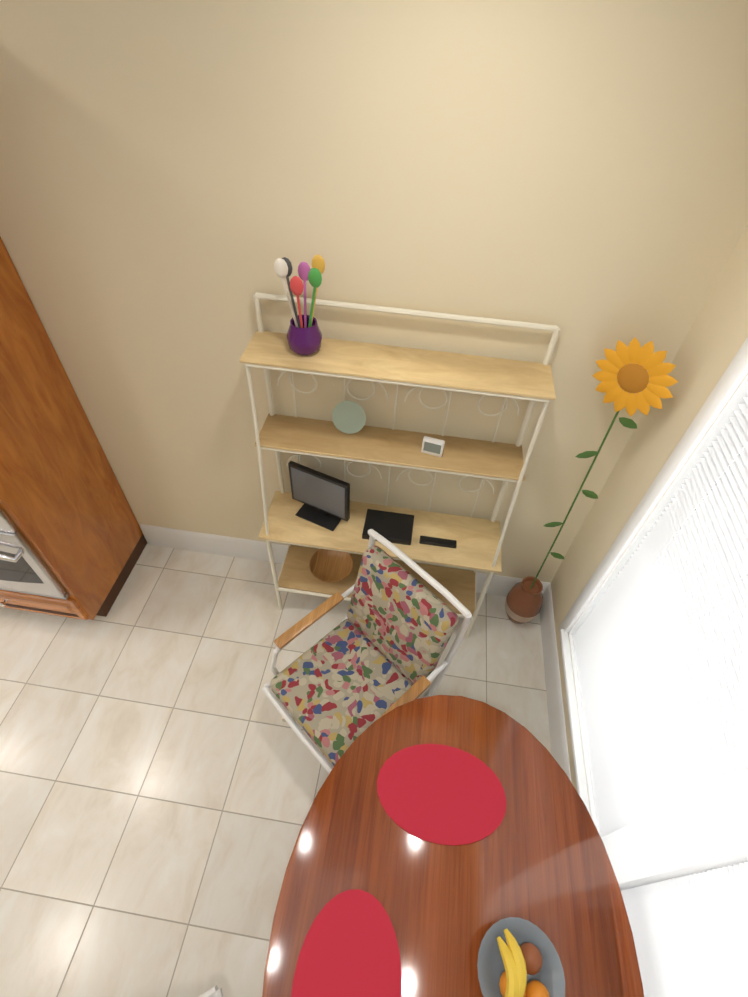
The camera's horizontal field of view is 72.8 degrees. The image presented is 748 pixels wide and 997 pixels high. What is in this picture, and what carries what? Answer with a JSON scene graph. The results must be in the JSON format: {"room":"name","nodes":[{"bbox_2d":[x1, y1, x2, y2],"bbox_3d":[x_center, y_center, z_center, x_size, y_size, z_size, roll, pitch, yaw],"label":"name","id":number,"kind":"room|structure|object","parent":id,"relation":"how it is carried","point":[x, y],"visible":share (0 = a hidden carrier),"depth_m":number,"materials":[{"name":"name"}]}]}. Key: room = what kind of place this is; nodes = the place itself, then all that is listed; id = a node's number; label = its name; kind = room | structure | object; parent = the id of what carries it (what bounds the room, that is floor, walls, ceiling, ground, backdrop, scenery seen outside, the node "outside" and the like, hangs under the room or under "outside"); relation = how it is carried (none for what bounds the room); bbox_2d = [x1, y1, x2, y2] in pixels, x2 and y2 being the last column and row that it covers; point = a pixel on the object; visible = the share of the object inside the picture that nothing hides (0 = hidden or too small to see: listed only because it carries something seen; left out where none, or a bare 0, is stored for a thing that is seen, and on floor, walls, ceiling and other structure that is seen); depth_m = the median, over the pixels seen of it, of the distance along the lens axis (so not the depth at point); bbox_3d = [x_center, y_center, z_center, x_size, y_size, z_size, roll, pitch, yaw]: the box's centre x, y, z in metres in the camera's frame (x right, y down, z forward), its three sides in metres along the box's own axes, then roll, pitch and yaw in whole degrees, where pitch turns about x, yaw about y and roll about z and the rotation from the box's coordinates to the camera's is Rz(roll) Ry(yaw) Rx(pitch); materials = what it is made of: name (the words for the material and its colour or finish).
{"room":"kitchen","nodes":[
{"label":"kitchen","id":0,"kind":"room"},
{"bbox_2d":[0,543,551,996],"bbox_3d":[-2.884,1.315,2.356,7.950,0.120,3.650,8,48,4],"label":"floor","id":1,"kind":"structure","parent":0,"point":[164,773],"depth_m":2.41,"materials":[{"name":"tile"}]},
{"bbox_2d":[0,237,146,619],"bbox_3d":[-1.887,-0.386,2.120,0.997,2.583,0.682,8,48,4],"label":"tall cabinet","id":2,"kind":"object","parent":1,"relation":"on","point":[65,506],"visible":1,"depth_m":2.36,"materials":[{"name":"brown wood"}]},
{"bbox_2d":[0,507,68,599],"bbox_3d":[-1.944,0.023,2.097,0.809,1.360,0.093,8,48,4],"label":"double oven","id":3,"kind":"object","parent":2,"relation":"in","point":[24,568],"visible":1,"depth_m":2.39,"materials":[{"name":"silver metal"}]},
{"bbox_2d":[198,985,223,996],"bbox_3d":[-0.665,1.784,1.285,0.678,1.024,0.578,-19,52,-19],"label":"chair","id":4,"kind":"object","parent":1,"relation":"on","point":[215,991],"visible":1,"depth_m":1.62,"materials":[{"name":"fabric"}]},
{"bbox_2d":[262,529,471,773],"bbox_3d":[-0.075,0.766,2.234,0.678,1.024,0.578,-34,58,-29],"label":"chair","id":5,"kind":"object","parent":1,"relation":"on","point":[374,655],"visible":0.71,"depth_m":2.15,"materials":[{"name":"fabric"}]},
{"bbox_2d":[239,292,560,637],"bbox_3d":[0.050,0.023,2.395,1.180,1.790,0.322,8,48,4],"label":"rack","id":6,"kind":"object","parent":1,"relation":"on","point":[479,544],"visible":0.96,"depth_m":2.16,"materials":[{"name":"beige wood"}]},
{"bbox_2d":[274,254,324,355],"bbox_3d":[-0.251,-0.673,1.776,0.159,0.344,0.130,8,48,4],"label":"pot","id":7,"kind":"object","parent":6,"relation":"on","point":[304,335],"visible":1,"depth_m":1.76,"materials":[{"name":"purple ceramic"}]},
{"bbox_2d":[288,461,349,530],"bbox_3d":[-0.263,-0.019,2.467,0.320,0.295,0.140,22,50,16],"label":"tv","id":8,"kind":"object","parent":6,"relation":"on","point":[324,498],"visible":1,"depth_m":2.45,"materials":[{"name":"black plastic"}]},
{"bbox_2d":[309,549,353,582],"bbox_3d":[-0.241,0.389,2.880,0.250,0.060,0.250,8,48,4],"label":"bowl","id":9,"kind":"object","parent":6,"relation":"on","point":[329,566],"visible":1,"depth_m":2.89,"materials":[{"name":"brown wood"}]},
{"bbox_2d":[332,401,365,433],"bbox_3d":[-0.106,-0.348,2.174,0.148,0.150,0.064,8,48,4],"label":"decorative plate","id":10,"kind":"object","parent":6,"relation":"on","point":[348,417],"visible":1,"depth_m":2.17,"materials":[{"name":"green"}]},
{"bbox_2d":[362,509,413,544],"bbox_3d":[0.072,0.140,2.518,0.240,0.035,0.170,8,48,4],"label":"cable box","id":11,"kind":"object","parent":6,"relation":"on","point":[394,527],"depth_m":2.50,"materials":[{"name":"black plastic"}]},
{"bbox_2d":[421,436,444,456],"bbox_3d":[0.247,-0.217,2.126,0.090,0.075,0.028,15,49,10],"label":"desk clock","id":12,"kind":"object","parent":6,"relation":"on","point":[432,446],"visible":1,"depth_m":2.11,"materials":[{"name":"white paint"}]},
{"bbox_2d":[419,536,456,547],"bbox_3d":[0.313,0.212,2.477,0.180,0.018,0.040,8,48,4],"label":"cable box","id":13,"kind":"object","parent":6,"relation":"on","point":[427,540],"depth_m":2.47,"materials":[{"name":"black plastic"}]},
{"bbox_2d":[262,695,643,996],"bbox_3d":[0.214,1.548,1.729,1.060,0.754,1.480,8,48,4],"label":"dining table","id":14,"kind":"object","parent":1,"relation":"on","point":[539,857],"visible":0.81,"depth_m":1.57,"materials":[{"name":"brown wood"}]},
{"bbox_2d":[291,889,401,996],"bbox_3d":[-0.074,1.343,1.386,0.300,0.004,0.440,8,48,4],"label":"placemat","id":15,"kind":"object","parent":14,"relation":"on","point":[350,948],"visible":1,"depth_m":1.43,"materials":[{"name":"red fabric"}]},
{"bbox_2d":[377,744,506,845],"bbox_3d":[0.228,0.993,1.718,0.440,0.004,0.300,8,48,4],"label":"placemat","id":16,"kind":"object","parent":14,"relation":"on","point":[442,794],"visible":1,"depth_m":1.71,"materials":[{"name":"red fabric"}]},
{"bbox_2d":[477,917,564,996],"bbox_3d":[0.398,1.292,1.379,0.236,0.122,0.236,8,48,4],"label":"fruit bowl","id":17,"kind":"object","parent":14,"relation":"on","point":[518,957],"visible":1,"depth_m":1.39,"materials":[{"name":"grey ceramic"}]},
{"bbox_2d":[505,576,542,623],"bbox_3d":[0.862,0.589,2.908,0.200,0.338,0.200,8,48,4],"label":"floor vase","id":18,"kind":"object","parent":1,"relation":"on","point":[523,602],"visible":0.98,"depth_m":2.82,"materials":[{"name":"brown ceramic"}]},
{"bbox_2d":[530,337,677,588],"bbox_3d":[0.880,-0.008,2.231,0.232,1.523,0.174,8,48,4],"label":"decor","id":19,"kind":"object","parent":18,"relation":"in","point":[626,383],"visible":1,"depth_m":1.78,"materials":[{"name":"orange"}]},
{"bbox_2d":[0,0,747,582],"bbox_3d":[-2.579,-0.953,2.314,7.850,3.000,0.200,8,48,4],"label":"wall","id":20,"kind":"structure","parent":0,"point":[178,178],"depth_m":1.63,"materials":[{"name":"beige paint"}]},
{"bbox_2d":[140,524,549,596],"bbox_3d":[-0.220,0.394,3.125,2.490,0.190,0.016,8,48,4],"label":"baseboard","id":21,"kind":"structure","parent":20,"relation":"attached to","point":[499,585],"depth_m":3.14,"materials":[{"name":"white paint"}]},
{"bbox_2d":[550,225,747,814],"bbox_3d":[0.964,0.785,0.948,0.200,3.000,3.150,8,48,4],"label":"wall","id":22,"kind":"structure","parent":0,"point":[713,341],"depth_m":1.87,"materials":[{"name":"beige paint"}]},
{"bbox_2d":[540,584,570,780],"bbox_3d":[0.798,1.709,1.999,0.016,0.190,3.150,8,48,4],"label":"baseboard","id":23,"kind":"structure","parent":22,"relation":"attached to","point":[558,738],"depth_m":2.64,"materials":[{"name":"white paint"}]},
{"bbox_2d":[559,337,747,890],"bbox_3d":[0.926,0.762,1.209,0.155,2.050,2.090,8,48,4],"label":"window","id":24,"kind":"structure","parent":22,"relation":"in","point":[705,830],"depth_m":1.58,"materials":[{"name":"white paint"}]},
{"bbox_2d":[572,397,747,996],"bbox_3d":[0.910,0.760,1.210,0.037,1.872,1.904,8,48,4],"label":"window blinds","id":25,"kind":"object","parent":24,"relation":"attached to","point":[660,640],"visible":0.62,"depth_m":1.55,"materials":[{"name":"white plastic"}]}
]}

